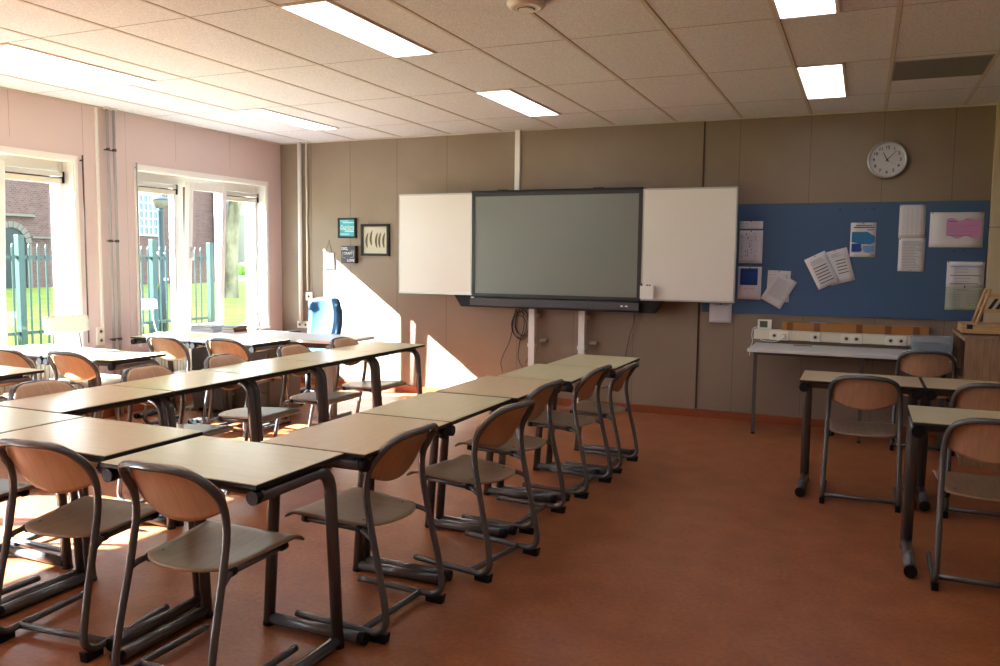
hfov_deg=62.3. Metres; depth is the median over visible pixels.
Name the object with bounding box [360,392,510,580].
student desk
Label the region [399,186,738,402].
display
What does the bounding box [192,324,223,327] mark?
book
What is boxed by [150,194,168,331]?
street lamp
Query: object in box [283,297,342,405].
office chair
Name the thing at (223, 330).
book
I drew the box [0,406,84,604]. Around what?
student desk
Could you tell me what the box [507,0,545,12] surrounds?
smoke detector
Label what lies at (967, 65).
ceiling vent
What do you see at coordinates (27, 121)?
wall
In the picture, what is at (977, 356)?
base cabinet
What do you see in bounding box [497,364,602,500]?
student desk
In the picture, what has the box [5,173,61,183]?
rolled blind
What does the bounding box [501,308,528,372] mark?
cable bundle
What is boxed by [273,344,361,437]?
chair
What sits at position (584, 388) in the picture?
chair
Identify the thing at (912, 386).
student desk
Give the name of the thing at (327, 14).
recessed light
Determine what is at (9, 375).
student desk
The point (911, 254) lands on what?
print
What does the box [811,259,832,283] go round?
print
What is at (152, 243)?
picket fence
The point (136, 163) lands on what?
blind wand
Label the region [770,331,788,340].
wall socket
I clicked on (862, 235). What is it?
paper sheet
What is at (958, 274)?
print
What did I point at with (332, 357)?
student desk
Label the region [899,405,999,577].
student desk
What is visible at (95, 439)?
student desk
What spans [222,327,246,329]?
book
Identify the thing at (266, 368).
student desk
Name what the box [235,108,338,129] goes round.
recessed light
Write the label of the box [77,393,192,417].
baseboard
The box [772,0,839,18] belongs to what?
recessed light
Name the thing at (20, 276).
picket fence
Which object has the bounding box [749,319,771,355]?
thermostat
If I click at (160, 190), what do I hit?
rolled blind
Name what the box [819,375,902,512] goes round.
chair
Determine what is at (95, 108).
conduit
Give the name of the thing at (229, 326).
book
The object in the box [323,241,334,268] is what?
glass frame
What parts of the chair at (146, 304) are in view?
panel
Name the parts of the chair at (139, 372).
backrest, seat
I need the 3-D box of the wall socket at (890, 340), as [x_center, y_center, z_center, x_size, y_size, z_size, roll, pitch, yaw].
[3.436,0.069,7.180,0.164,0.082,0.024,3,6,24]
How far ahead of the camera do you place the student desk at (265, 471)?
3.07 m
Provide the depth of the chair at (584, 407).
5.97 m
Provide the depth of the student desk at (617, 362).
6.01 m
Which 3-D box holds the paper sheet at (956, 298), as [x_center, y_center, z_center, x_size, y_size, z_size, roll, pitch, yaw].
[3.915,-0.292,6.983,0.278,0.200,0.012,3,6,24]
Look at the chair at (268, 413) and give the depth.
5.57 m
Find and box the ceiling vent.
[891,54,994,80]
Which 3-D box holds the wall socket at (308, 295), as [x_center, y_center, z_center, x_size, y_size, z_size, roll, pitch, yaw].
[-2.236,-0.429,9.692,0.100,0.100,0.024,3,6,24]
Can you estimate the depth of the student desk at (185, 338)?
7.62 m
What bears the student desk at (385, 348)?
on the floor
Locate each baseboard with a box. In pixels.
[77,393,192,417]
[300,377,943,437]
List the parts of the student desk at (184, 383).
frame, rail, frame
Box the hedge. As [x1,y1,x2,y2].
[238,263,245,275]
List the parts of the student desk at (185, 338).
frame, frame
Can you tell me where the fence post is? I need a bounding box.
[206,243,214,322]
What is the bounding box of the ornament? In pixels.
[247,310,260,330]
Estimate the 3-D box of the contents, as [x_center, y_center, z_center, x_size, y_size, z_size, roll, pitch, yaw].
[3.612,0.123,6.939,0.260,0.071,0.200,3,6,24]
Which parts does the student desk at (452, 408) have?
frame, frame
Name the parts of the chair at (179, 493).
seat arm, backrest, seat, seat arm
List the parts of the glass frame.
frame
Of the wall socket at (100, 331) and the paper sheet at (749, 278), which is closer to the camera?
the wall socket at (100, 331)
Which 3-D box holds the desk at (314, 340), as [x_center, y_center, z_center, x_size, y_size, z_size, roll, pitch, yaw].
[-2.120,0.393,7.872,1.800,0.760,0.580,3,6,24]
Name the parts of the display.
aluminium frame, rail, aluminium frame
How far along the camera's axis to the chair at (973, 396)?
4.83 m
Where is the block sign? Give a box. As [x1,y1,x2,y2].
[341,246,357,262]
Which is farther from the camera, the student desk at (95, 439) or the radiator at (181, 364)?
the radiator at (181, 364)
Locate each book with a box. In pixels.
[190,330,221,332]
[191,327,221,328]
[191,328,221,330]
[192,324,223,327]
[221,325,247,327]
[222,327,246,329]
[222,329,247,331]
[222,331,247,333]
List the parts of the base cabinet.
panel, panel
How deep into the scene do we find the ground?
22.34 m
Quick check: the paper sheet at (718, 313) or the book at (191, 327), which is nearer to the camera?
the paper sheet at (718, 313)
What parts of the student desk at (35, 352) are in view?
frame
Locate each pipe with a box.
[103,107,116,416]
[110,108,123,415]
[297,142,302,322]
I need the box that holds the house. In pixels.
[226,200,245,262]
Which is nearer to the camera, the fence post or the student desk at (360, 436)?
the student desk at (360, 436)
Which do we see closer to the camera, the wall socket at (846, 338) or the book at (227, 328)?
the wall socket at (846, 338)
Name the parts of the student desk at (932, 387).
frame, rail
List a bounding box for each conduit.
[94,106,103,326]
[305,142,308,290]
[514,130,520,189]
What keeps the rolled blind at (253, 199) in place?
attached to the window at (254, 193)
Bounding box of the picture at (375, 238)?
[360,212,389,255]
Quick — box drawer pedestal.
[192,347,300,410]
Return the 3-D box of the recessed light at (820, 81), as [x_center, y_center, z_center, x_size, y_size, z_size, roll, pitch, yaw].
[2.373,-1.834,6.063,0.303,0.010,1.184,3,6,24]
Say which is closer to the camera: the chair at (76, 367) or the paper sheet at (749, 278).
the chair at (76, 367)
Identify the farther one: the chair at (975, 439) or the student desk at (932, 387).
the student desk at (932, 387)
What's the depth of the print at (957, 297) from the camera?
6.99 m
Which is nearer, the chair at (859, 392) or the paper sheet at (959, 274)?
the chair at (859, 392)
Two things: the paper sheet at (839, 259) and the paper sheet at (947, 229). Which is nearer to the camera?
the paper sheet at (947, 229)
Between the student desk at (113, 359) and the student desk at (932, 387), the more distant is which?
the student desk at (113, 359)
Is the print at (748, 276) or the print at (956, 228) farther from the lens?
the print at (748, 276)
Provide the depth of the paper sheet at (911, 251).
7.12 m
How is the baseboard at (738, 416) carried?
attached to the wall at (950, 151)
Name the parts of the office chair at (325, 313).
seat, backrest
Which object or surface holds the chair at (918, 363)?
on the floor
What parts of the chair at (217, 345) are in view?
backrest, seat arm, seat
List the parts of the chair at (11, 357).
backrest, tube frame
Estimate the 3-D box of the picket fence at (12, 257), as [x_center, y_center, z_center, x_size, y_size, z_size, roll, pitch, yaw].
[-7.899,-0.455,11.478,0.100,1.880,2.595,3,6,24]
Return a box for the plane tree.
[224,195,241,297]
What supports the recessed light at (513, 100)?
in the ceiling
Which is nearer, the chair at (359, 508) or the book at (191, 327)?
the chair at (359, 508)
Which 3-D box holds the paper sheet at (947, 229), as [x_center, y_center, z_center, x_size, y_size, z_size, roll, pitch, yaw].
[3.842,-0.869,6.966,0.400,0.295,0.012,3,6,24]
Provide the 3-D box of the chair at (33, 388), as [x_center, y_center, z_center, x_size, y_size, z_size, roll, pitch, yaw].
[-2.256,0.675,4.351,0.548,0.823,0.459,3,6,24]
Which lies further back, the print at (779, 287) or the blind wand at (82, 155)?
the print at (779, 287)
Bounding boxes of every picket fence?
[6,243,19,345]
[14,235,152,345]
[148,239,207,333]
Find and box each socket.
[96,327,104,344]
[297,321,308,327]
[305,292,312,300]
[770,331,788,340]
[810,333,819,341]
[841,334,861,343]
[885,336,906,345]
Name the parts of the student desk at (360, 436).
frame, frame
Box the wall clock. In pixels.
[867,141,907,178]
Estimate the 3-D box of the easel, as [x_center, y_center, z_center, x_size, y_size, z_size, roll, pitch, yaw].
[3.895,-0.205,6.399,0.401,0.277,0.255,3,6,24]
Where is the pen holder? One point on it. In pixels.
(646, 292)
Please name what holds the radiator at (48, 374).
attached to the wall at (27, 121)
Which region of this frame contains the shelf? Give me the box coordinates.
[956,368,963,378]
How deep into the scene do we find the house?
69.08 m
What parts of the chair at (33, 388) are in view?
backrest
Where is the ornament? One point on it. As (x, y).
(258, 325)
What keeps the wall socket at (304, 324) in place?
attached to the wall at (950, 151)
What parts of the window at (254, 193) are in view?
pull cord, handle, tilted sash, pull cord, sill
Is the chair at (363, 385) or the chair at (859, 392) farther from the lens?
the chair at (363, 385)
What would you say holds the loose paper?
on the table at (760, 348)
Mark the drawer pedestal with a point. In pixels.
(270, 392)
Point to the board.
(793, 233)
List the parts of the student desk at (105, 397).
frame, rail, frame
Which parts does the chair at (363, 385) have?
backrest, tube frame, seat arm, seat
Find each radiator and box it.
[0,362,85,401]
[149,348,191,371]
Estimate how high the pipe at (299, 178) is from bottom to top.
2.093 m
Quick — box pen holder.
[640,283,654,298]
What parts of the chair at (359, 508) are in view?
seat arm, seat, backrest, seat arm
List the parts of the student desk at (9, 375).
frame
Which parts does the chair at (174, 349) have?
backrest, seat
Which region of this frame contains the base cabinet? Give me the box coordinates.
[948,328,999,468]
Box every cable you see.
[573,314,634,388]
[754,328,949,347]
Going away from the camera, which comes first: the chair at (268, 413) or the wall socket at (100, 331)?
the chair at (268, 413)
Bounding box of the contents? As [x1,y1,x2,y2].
[913,342,948,352]
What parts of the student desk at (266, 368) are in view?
frame, rail, frame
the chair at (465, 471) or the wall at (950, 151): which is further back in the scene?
the wall at (950, 151)
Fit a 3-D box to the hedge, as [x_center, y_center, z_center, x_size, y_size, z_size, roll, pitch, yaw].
[-14.399,-4.247,57.479,2.084,1.624,27.480,3,6,24]
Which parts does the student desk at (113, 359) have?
frame, rail, frame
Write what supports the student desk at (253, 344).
on the floor
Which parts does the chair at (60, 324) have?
panel, seat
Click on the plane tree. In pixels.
(231, 290)
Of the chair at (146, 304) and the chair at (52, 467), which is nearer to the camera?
the chair at (52, 467)
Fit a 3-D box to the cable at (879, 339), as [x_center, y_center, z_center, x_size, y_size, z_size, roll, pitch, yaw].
[3.096,0.041,7.369,1.605,0.093,0.058,3,6,24]
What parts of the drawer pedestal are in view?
drawer, drawer, drawer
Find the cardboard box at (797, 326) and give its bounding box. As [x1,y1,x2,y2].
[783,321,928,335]
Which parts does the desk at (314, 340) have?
arm, column leg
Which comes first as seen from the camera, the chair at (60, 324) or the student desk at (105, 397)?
the student desk at (105, 397)
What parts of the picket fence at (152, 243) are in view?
post, rail, rail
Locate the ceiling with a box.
[0,0,999,144]
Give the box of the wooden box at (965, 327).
[957,321,999,334]
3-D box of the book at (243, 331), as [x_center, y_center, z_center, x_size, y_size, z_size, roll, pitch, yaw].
[-2.562,-0.010,7.989,0.170,0.012,0.180,2,5,17]
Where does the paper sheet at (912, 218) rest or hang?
attached to the board
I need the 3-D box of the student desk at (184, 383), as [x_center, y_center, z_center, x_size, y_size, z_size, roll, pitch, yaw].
[-1.861,0.656,4.963,0.505,0.760,0.701,3,6,24]
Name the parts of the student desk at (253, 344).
frame, rail, frame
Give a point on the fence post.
(209, 246)
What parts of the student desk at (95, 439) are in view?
frame, rail, frame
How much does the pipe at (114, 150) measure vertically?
2.813 m
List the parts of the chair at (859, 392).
seat, backrest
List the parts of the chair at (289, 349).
tube frame, backrest, seat arm, seat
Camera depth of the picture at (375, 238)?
9.27 m
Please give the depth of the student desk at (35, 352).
6.45 m
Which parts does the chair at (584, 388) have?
seat arm, seat, backrest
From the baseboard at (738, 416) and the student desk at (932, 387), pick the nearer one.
the student desk at (932, 387)
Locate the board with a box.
[702,200,989,321]
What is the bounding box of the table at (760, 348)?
[747,342,955,450]
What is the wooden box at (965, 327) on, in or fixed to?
on the base cabinet
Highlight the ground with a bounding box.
[6,275,246,346]
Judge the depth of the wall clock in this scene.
7.13 m
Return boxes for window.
[0,146,83,347]
[133,164,270,346]
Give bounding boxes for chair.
[0,347,77,398]
[0,438,169,662]
[0,478,40,594]
[3,379,98,552]
[43,314,120,420]
[47,351,101,468]
[111,459,304,665]
[117,365,233,502]
[141,299,163,334]
[143,335,219,424]
[202,338,280,437]
[204,354,301,440]
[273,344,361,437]
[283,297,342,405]
[284,423,445,644]
[329,337,406,420]
[406,400,540,583]
[454,379,565,534]
[522,365,611,498]
[560,362,638,473]
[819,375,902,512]
[888,350,955,455]
[925,418,999,590]
[936,383,999,518]
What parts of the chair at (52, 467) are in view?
seat arm, backrest, seat, seat arm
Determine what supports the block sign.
attached to the wall at (950, 151)
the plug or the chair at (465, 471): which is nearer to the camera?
the chair at (465, 471)
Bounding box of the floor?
[0,383,999,665]
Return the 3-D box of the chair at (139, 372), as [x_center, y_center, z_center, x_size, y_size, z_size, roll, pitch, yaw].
[-1.971,0.620,4.999,0.548,0.823,0.459,3,6,24]
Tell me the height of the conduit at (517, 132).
0.613 m
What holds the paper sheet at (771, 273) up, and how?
attached to the board
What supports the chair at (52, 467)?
on the floor
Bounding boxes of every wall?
[0,88,282,387]
[280,105,996,425]
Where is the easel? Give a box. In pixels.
[971,288,999,323]
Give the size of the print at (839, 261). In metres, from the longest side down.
0.183 x 0.111 x 0.001 m
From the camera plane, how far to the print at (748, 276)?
7.67 m
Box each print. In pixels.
[338,218,356,237]
[740,268,757,288]
[768,277,789,300]
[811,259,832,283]
[831,253,848,273]
[901,244,921,267]
[946,218,981,238]
[949,289,976,305]
[950,266,980,283]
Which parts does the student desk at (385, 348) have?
frame, rail, frame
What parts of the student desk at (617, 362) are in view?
frame, frame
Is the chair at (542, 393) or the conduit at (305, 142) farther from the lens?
the conduit at (305, 142)
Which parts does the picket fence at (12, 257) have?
rail, rail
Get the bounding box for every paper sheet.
[709,303,731,322]
[737,267,761,299]
[738,230,762,262]
[740,221,762,228]
[761,271,796,308]
[767,270,790,301]
[804,251,838,289]
[826,247,854,285]
[849,223,876,256]
[897,238,925,271]
[898,204,925,237]
[929,212,984,247]
[945,287,982,310]
[946,261,984,286]
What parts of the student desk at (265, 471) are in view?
frame, rail, frame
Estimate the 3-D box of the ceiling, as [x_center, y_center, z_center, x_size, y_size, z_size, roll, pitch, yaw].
[-0.458,-1.660,3.231,9.700,0.112,10.600,3,6,24]
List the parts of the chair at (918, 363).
backrest, seat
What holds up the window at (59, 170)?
in the wall at (27, 121)
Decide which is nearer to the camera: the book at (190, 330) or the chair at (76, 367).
the chair at (76, 367)
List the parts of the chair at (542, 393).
seat arm, seat, backrest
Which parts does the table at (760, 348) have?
leg, under frame, leg, leg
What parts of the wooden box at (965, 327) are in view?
lid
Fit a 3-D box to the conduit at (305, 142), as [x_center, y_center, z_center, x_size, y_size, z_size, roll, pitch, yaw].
[-2.243,-1.347,9.609,0.021,1.713,0.022,3,6,24]
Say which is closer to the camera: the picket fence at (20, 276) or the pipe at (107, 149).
the pipe at (107, 149)
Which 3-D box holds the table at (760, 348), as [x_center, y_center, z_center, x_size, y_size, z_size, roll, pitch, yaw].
[2.972,0.519,7.112,1.575,0.755,0.690,3,6,24]
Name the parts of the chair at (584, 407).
seat, seat arm, backrest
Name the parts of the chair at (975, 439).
seat, backrest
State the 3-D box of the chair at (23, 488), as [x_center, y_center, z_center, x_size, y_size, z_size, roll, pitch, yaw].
[-2.376,0.740,3.613,0.459,0.823,0.548,3,6,24]
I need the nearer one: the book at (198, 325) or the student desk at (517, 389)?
the student desk at (517, 389)
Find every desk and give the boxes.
[0,366,44,489]
[0,385,175,569]
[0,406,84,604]
[0,417,202,651]
[5,344,95,417]
[42,349,165,418]
[101,436,344,665]
[109,370,259,526]
[130,332,227,423]
[182,330,373,424]
[190,336,290,426]
[202,359,327,468]
[260,413,449,645]
[272,349,380,468]
[332,342,424,405]
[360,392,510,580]
[436,376,560,534]
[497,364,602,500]
[545,354,639,475]
[795,370,922,508]
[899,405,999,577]
[915,377,999,510]
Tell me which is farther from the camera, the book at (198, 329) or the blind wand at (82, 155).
the book at (198, 329)
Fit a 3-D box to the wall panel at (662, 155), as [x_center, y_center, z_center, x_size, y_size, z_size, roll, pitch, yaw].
[0.762,-0.687,8.355,2.475,2.738,0.019,3,6,24]
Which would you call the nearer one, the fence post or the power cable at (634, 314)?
the power cable at (634, 314)
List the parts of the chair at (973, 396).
backrest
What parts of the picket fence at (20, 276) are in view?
post, rail, rail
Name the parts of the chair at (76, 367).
tube frame, backrest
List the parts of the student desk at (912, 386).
frame, rail, frame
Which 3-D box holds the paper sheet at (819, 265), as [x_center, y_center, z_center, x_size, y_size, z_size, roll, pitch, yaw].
[2.881,-0.560,7.407,0.306,0.354,0.012,3,6,24]
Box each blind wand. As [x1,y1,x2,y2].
[79,155,88,342]
[135,163,141,334]
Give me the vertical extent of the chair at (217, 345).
0.823 m
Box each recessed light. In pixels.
[0,43,155,84]
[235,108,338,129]
[279,0,435,57]
[475,89,560,116]
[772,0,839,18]
[796,63,847,98]
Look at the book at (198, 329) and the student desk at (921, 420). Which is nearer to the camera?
the student desk at (921, 420)
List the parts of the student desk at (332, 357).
frame, rail, frame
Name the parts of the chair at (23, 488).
seat arm, seat, tube frame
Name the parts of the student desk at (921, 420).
frame, rail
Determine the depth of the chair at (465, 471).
4.01 m
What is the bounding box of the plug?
[760,334,785,341]
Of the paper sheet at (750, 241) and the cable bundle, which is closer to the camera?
the paper sheet at (750, 241)
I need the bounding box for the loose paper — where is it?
[855,351,895,354]
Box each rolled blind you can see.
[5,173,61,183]
[138,187,175,194]
[226,196,256,202]
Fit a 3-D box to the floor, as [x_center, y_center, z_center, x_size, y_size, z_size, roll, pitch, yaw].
[-0.561,1.237,3.577,9.500,0.120,10.300,3,6,24]
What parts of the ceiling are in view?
edge trim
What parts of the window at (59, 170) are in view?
tilted sash, pull cord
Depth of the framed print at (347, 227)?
9.40 m
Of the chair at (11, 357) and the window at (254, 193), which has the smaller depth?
the chair at (11, 357)
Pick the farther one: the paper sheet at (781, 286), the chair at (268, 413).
the paper sheet at (781, 286)
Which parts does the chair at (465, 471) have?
seat arm, seat, backrest, seat arm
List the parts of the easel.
leaning post, leaning post, rail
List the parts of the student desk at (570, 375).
frame, frame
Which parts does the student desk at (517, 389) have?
frame, frame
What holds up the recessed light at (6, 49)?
in the ceiling
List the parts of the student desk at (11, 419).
frame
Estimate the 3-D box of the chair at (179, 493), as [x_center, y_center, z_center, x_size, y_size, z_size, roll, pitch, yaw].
[-1.049,0.812,2.970,0.459,0.823,0.548,3,6,24]
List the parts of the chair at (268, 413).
backrest, seat arm, tube frame, seat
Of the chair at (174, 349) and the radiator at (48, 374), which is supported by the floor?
the chair at (174, 349)
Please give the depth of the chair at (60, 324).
6.87 m
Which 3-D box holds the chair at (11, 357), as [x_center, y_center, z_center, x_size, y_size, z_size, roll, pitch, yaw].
[-3.536,0.490,6.261,0.459,0.823,0.548,3,6,24]

